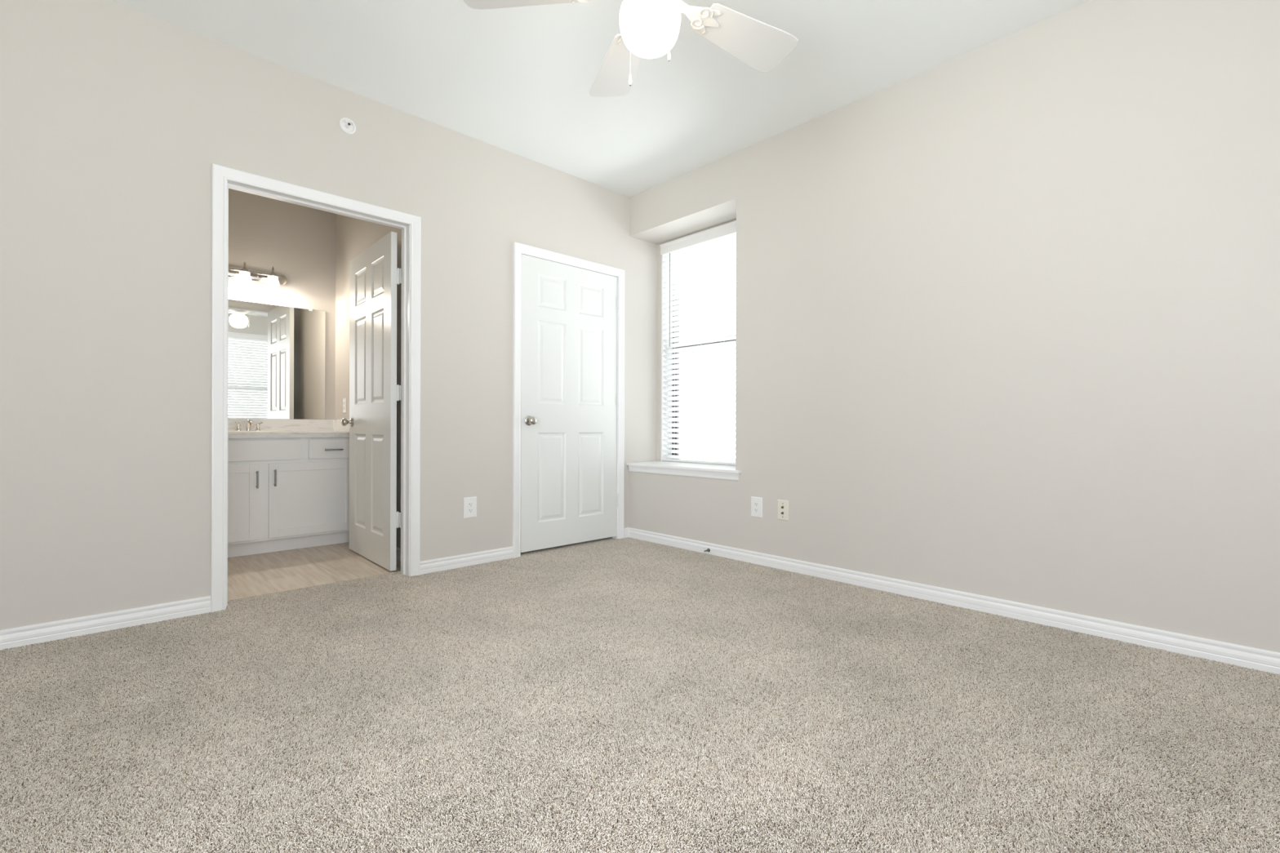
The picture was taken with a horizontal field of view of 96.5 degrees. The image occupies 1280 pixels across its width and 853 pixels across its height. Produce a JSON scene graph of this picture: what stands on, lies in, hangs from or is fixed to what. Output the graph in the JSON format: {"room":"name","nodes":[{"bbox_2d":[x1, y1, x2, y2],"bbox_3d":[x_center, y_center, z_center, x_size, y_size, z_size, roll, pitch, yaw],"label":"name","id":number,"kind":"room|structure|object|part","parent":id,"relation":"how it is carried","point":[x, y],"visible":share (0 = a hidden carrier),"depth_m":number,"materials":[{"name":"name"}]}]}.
{"room":"empty bedroom","nodes":[
{"label":"empty bedroom","id":0,"kind":"room"},
{"bbox_2d":[228,188,401,548],"bbox_3d":[-2.744,-0.512,3.510,2.253,2.885,1.845,0,0,-44],"label":"wall","id":1,"kind":"structure","parent":0,"point":[314,249],"depth_m":4.57,"materials":[{"name":"grey paint"}]},
{"bbox_2d":[228,262,287,294],"bbox_3d":[-2.984,-1.138,4.305,0.600,0.202,0.160,0,0,-44],"label":"vanity light","id":2,"kind":"object","parent":1,"relation":"attached to","point":[245,277],"visible":0.68,"depth_m":4.38,"materials":[{"name":"white glass"}]},
{"bbox_3d":[-2.970,-1.099,4.290,0.119,0.124,0.119,0,0,-44],"label":"lamp shade","id":3,"kind":"part","parent":2,"relation":"part of","materials":[{"name":"white glass"}]},
{"bbox_3d":[-2.990,-1.198,4.310,0.048,0.080,0.104,0,0,-44],"label":"lamp arm","id":4,"kind":"part","parent":2,"relation":"part of","materials":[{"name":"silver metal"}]},
{"bbox_3d":[-3.027,-1.165,4.349,0.600,0.098,0.036,0,0,-44],"label":"plate","id":5,"kind":"part","parent":2,"relation":"part of","materials":[{"name":"silver metal"}]},
{"bbox_3d":[-2.839,-1.098,4.416,0.119,0.124,0.119,0,0,-44],"label":"lamp shade","id":6,"kind":"part","parent":2,"relation":"part of","materials":[{"name":"white glass"}]},
{"bbox_3d":[-2.858,-1.198,4.436,0.048,0.080,0.104,0,0,-44],"label":"lamp arm","id":7,"kind":"part","parent":2,"relation":"part of","materials":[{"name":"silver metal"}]},
{"bbox_2d":[227,299,324,419],"bbox_3d":[-3.047,-0.514,4.349,1.173,0.906,0.010,0,0,-44],"label":"wall mirror","id":8,"kind":"object","parent":1,"relation":"attached to","point":[276,353],"visible":0.52,"depth_m":4.50,"materials":[{"name":"silver mirror"}]},
{"bbox_2d":[227,418,333,431],"bbox_3d":[-3.037,-0.009,4.354,1.306,0.099,0.019,0,0,-44],"label":"backsplash","id":9,"kind":"structure","parent":1,"relation":"attached to","point":[268,424],"depth_m":4.55,"materials":[{"name":"stone"}]},
{"bbox_2d":[342,398,346,413],"bbox_3d":[-2.394,-0.168,4.624,0.009,0.122,0.075,0,0,-44],"label":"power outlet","id":10,"kind":"object","parent":1,"relation":"attached to","point":[344,399],"visible":1,"depth_m":4.61,"materials":[{"name":"white plastic"}]},
{"bbox_2d":[395,546,400,561],"bbox_3d":[-1.744,0.852,3.936,0.013,0.086,1.075,0,0,-44],"label":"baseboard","id":11,"kind":"structure","parent":1,"relation":"attached to","point":[397,549],"depth_m":3.78,"materials":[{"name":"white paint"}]},
{"bbox_2d":[0,0,657,630],"bbox_3d":[-1.450,-0.508,3.382,4.850,2.885,0.125,0,0,-44],"label":"wall","id":12,"kind":"structure","parent":0,"point":[115,117],"depth_m":2.60,"materials":[{"name":"grey paint"}]},
{"bbox_2d":[0,595,210,650],"bbox_3d":[-2.550,0.851,2.243,1.390,0.086,0.013,0,0,-44],"label":"baseboard","id":13,"kind":"structure","parent":12,"relation":"attached to","point":[27,635],"depth_m":2.45,"materials":[{"name":"white paint"}]},
{"bbox_2d":[210,163,421,613],"bbox_3d":[-1.728,-0.183,3.119,1.006,2.156,0.161,0,0,-44],"label":"door frame","id":14,"kind":"structure","parent":12,"relation":"attached to","point":[223,178],"depth_m":3.00,"materials":[{"name":"white paint"}]},
{"bbox_2d":[338,117,355,133],"bbox_3d":[-1.597,-1.653,3.128,0.086,0.086,0.034,0,0,-44],"label":"sprinkler","id":15,"kind":"object","parent":12,"relation":"attached to","point":[347,125],"visible":1,"depth_m":3.13,"materials":[{"name":"white plastic"}]},
{"bbox_2d":[341,231,401,571],"bbox_3d":[-1.766,-0.153,3.763,0.170,2.055,0.876,0,0,-42],"label":"door","id":16,"kind":"structure","parent":12,"relation":"in","point":[375,393],"depth_m":3.68,"materials":[{"name":"white paint"}]},
{"bbox_3d":[-2.059,-0.032,4.008,0.068,0.067,0.067,0,0,-42],"label":"knob","id":17,"kind":"part","parent":16,"relation":"part of","materials":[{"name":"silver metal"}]},
{"bbox_2d":[420,546,513,574],"bbox_3d":[-1.088,0.854,3.637,0.638,0.086,0.013,0,0,-44],"label":"baseboard","id":18,"kind":"structure","parent":12,"relation":"attached to","point":[427,566],"depth_m":3.61,"materials":[{"name":"white paint"}]},
{"bbox_2d":[463,496,476,518],"bbox_3d":[-1.082,0.517,3.645,0.088,0.132,0.009,0,0,-44],"label":"power outlet","id":19,"kind":"object","parent":12,"relation":"attached to","point":[469,503],"visible":1,"depth_m":3.64,"materials":[{"name":"white plastic"}]},
{"bbox_2d":[512,241,624,558],"bbox_3d":[-0.533,-0.174,4.245,1.002,2.144,0.143,0,0,-44],"label":"door frame","id":20,"kind":"structure","parent":12,"relation":"attached to","point":[519,249],"depth_m":4.07,"materials":[{"name":"white paint"}]},
{"bbox_2d":[520,253,618,552],"bbox_3d":[-0.484,-0.158,4.200,0.879,2.046,0.102,0,0,-44],"label":"door","id":21,"kind":"structure","parent":12,"relation":"in","point":[569,394],"depth_m":4.17,"materials":[{"name":"white paint"}]},
{"bbox_3d":[-0.746,-0.040,3.927,0.067,0.067,0.068,0,0,-44],"label":"knob","id":22,"kind":"part","parent":21,"relation":"part of","materials":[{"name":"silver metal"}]},
{"bbox_2d":[623,527,628,537],"bbox_3d":[-0.109,0.856,4.571,0.064,0.086,0.013,0,0,-44],"label":"baseboard","id":23,"kind":"structure","parent":12,"relation":"attached to","point":[626,530],"depth_m":4.56,"materials":[{"name":"white paint"}]},
{"bbox_2d":[111,0,1090,196],"bbox_3d":[0.074,-1.906,1.722,4.860,0.120,4.625,0,0,-44],"label":"ceiling","id":24,"kind":"structure","parent":0,"point":[517,80],"depth_m":2.88,"materials":[{"name":"white paint"}]},
{"bbox_2d":[463,0,798,97],"bbox_3d":[0.064,-1.474,1.940,1.273,0.743,1.267,0,0,-44],"label":"ceiling fan","id":25,"kind":"object","parent":24,"relation":"hanging from","point":[650,28],"visible":1,"depth_m":2.10,"materials":[{"name":"white plastic"}]},
{"bbox_3d":[-0.411,-1.492,1.963,0.422,0.042,0.189,0,0,2],"label":"fan blade","id":26,"kind":"part","parent":25,"relation":"part of","materials":[{"name":"white wood"}]},
{"bbox_3d":[-0.086,-1.492,2.374,0.189,0.042,0.422,0,0,-16],"label":"fan blade","id":27,"kind":"part","parent":25,"relation":"part of","materials":[{"name":"white wood"}]},
{"bbox_3d":[-0.019,-1.321,1.865,0.002,0.352,0.046,0,0,33],"label":"pull chain","id":28,"kind":"part","parent":25,"relation":"part of","materials":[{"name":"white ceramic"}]},
{"bbox_3d":[0.034,-1.380,1.945,0.210,0.194,0.210,0,0,-44],"label":"lamp shade","id":29,"kind":"part","parent":25,"relation":"part of","materials":[{"name":"white glass"}]},
{"bbox_3d":[0.405,-1.490,2.192,0.422,0.042,0.189,0,0,-34],"label":"fan blade","id":30,"kind":"part","parent":25,"relation":"part of","materials":[{"name":"white wood"}]},
{"bbox_2d":[8,542,1262,852],"bbox_3d":[-0.570,0.943,2.392,4.860,0.109,6.470,0,0,-44],"label":"floor","id":31,"kind":"structure","parent":0,"point":[260,574],"depth_m":3.47,"materials":[{"name":"tile"}]},
{"bbox_2d":[227,436,349,557],"bbox_3d":[-2.801,0.478,4.110,1.301,0.803,0.693,0,0,-44],"label":"vanity cabinet","id":32,"kind":"object","parent":31,"relation":"on","point":[284,493],"visible":0.62,"depth_m":4.00,"materials":[{"name":"white paint"}]},
{"bbox_3d":[-2.793,0.512,3.698,0.549,0.513,0.018,0,0,-44],"label":"cabinet door","id":33,"kind":"part","parent":32,"relation":"part of","materials":[{"name":"white paint"}]},
{"bbox_3d":[-2.587,0.359,3.858,0.010,0.117,0.033,0,0,-44],"label":"bar pull","id":34,"kind":"part","parent":32,"relation":"part of","materials":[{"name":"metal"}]},
{"bbox_3d":[-2.511,0.354,3.930,0.010,0.116,0.033,0,0,-44],"label":"bar pull","id":35,"kind":"part","parent":32,"relation":"part of","materials":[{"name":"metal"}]},
{"bbox_2d":[227,418,349,438],"bbox_3d":[-2.809,0.009,4.116,1.307,0.135,0.677,0,0,-44],"label":"countertop","id":36,"kind":"structure","parent":32,"relation":"on","point":[299,428],"depth_m":4.45,"materials":[{"name":"stone"}]},
{"bbox_2d":[235,418,262,431],"bbox_3d":[-2.921,-0.010,4.272,0.177,0.100,0.146,0,0,-44],"label":"faucet","id":37,"kind":"object","parent":36,"relation":"on","point":[249,423],"visible":0.76,"depth_m":4.29,"materials":[{"name":"silver metal"}]},
{"bbox_3d":[-3.003,-0.002,4.257,0.038,0.064,0.055,0,0,18],"label":"handle","id":38,"kind":"part","parent":37,"relation":"part of","materials":[{"name":"silver metal"}]},
{"bbox_3d":[-2.955,0.035,4.308,0.171,0.010,0.047,0,0,-44],"label":"plate","id":39,"kind":"part","parent":37,"relation":"part of","materials":[{"name":"silver metal"}]},
{"bbox_3d":[-2.920,-0.014,4.271,0.030,0.090,0.141,0,0,-44],"label":"spout","id":40,"kind":"part","parent":37,"relation":"part of","materials":[{"name":"silver metal"}]},
{"bbox_3d":[-2.902,-0.001,4.353,0.055,0.064,0.038,0,0,-15],"label":"handle","id":41,"kind":"part","parent":37,"relation":"part of","materials":[{"name":"silver metal"}]},
{"bbox_2d":[227,431,291,432],"bbox_3d":[-2.800,0.105,4.145,0.473,0.146,0.352,0,0,-44],"label":"sink","id":42,"kind":"object","parent":36,"relation":"in","point":[228,431],"visible":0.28,"depth_m":4.01,"materials":[{"name":"ceramic"}]},
{"bbox_3d":[-2.355,0.513,4.115,0.549,0.513,0.018,0,0,-44],"label":"cabinet door","id":43,"kind":"part","parent":32,"relation":"part of","materials":[{"name":"white paint"}]},
{"bbox_3d":[-2.266,0.164,4.199,0.305,0.138,0.018,0,0,-44],"label":"drawer","id":44,"kind":"part","parent":32,"relation":"part of","materials":[{"name":"white paint"}]},
{"bbox_3d":[-2.245,0.169,4.184,0.122,0.010,0.033,0,0,-44],"label":"bar pull","id":45,"kind":"part","parent":32,"relation":"part of","materials":[{"name":"metal"}]},
{"bbox_2d":[0,537,1279,852],"bbox_3d":[-0.123,0.894,1.662,4.110,0.014,4.520,0,0,-44],"label":"carpet","id":46,"kind":"object","parent":31,"relation":"on","point":[657,622],"visible":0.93,"depth_m":1.70,"materials":[{"name":"beige carpet"}]},
{"bbox_2d":[628,0,1279,653],"bbox_3d":[1.704,-0.500,3.126,0.560,2.885,4.600,0,0,-44],"label":"wall","id":47,"kind":"structure","parent":0,"point":[1007,308],"depth_m":2.62,"materials":[{"name":"grey paint"}]},
{"bbox_2d":[626,461,741,480],"bbox_3d":[0.397,0.326,4.297,0.348,0.069,1.103,0,0,-44],"label":"window sill","id":48,"kind":"structure","parent":47,"relation":"attached to","point":[689,469],"depth_m":4.17,"materials":[{"name":"white paint"}]},
{"bbox_2d":[661,253,736,462],"bbox_3d":[0.577,-0.610,4.496,0.180,1.813,0.964,0,0,-44],"label":"window","id":49,"kind":"structure","parent":47,"relation":"in","point":[663,264],"depth_m":4.79,"materials":[{"name":"white paint"}]},
{"bbox_2d":[659,220,736,465],"bbox_3d":[0.523,-0.613,4.445,0.076,1.804,0.966,0,0,-44],"label":"window blind","id":50,"kind":"object","parent":49,"relation":"attached to","point":[713,241],"visible":0.67,"depth_m":4.50,"materials":[{"name":"white plastic"}]},
{"bbox_3d":[0.272,-0.595,4.723,0.040,1.742,0.002,0,0,-44],"label":"ladder cord","id":51,"kind":"part","parent":50,"relation":"part of","materials":[{"name":"white fabric"}]},
{"bbox_3d":[0.528,0.280,4.452,0.048,0.018,0.946,0,0,-44],"label":"rail","id":52,"kind":"part","parent":50,"relation":"part of","materials":[{"name":"white plastic"}]},
{"bbox_3d":[0.469,-0.594,4.516,0.040,1.742,0.002,0,0,-44],"label":"ladder cord","id":53,"kind":"part","parent":50,"relation":"part of","materials":[{"name":"white fabric"}]},
{"bbox_3d":[0.628,-0.594,4.350,0.040,1.742,0.002,0,0,-44],"label":"ladder cord","id":54,"kind":"part","parent":50,"relation":"part of","materials":[{"name":"white fabric"}]},
{"bbox_3d":[0.610,-0.208,4.529,0.025,0.942,0.880,0,0,-44],"label":"sash","id":55,"kind":"part","parent":49,"relation":"part of","materials":[{"name":"white plastic"}]},
{"bbox_2d":[751,496,762,518],"bbox_3d":[0.756,0.524,3.705,0.009,0.132,0.088,0,0,-44],"label":"power outlet","id":56,"kind":"object","parent":47,"relation":"attached to","point":[756,502],"visible":1,"depth_m":3.70,"materials":[{"name":"white plastic"}]},
{"bbox_2d":[777,499,789,520],"bbox_3d":[0.889,0.522,3.560,0.017,0.126,0.082,0,0,-44],"label":"cable plate","id":57,"kind":"object","parent":47,"relation":"attached to","point":[783,506],"visible":1,"depth_m":3.56,"materials":[{"name":"beige plastic"}]},
{"bbox_2d":[628,527,1279,674],"bbox_3d":[1.389,0.861,3.037,0.013,0.086,4.300,0,0,-44],"label":"baseboard","id":58,"kind":"structure","parent":47,"relation":"attached to","point":[1248,657],"depth_m":2.66,"materials":[{"name":"white paint"}]}
]}

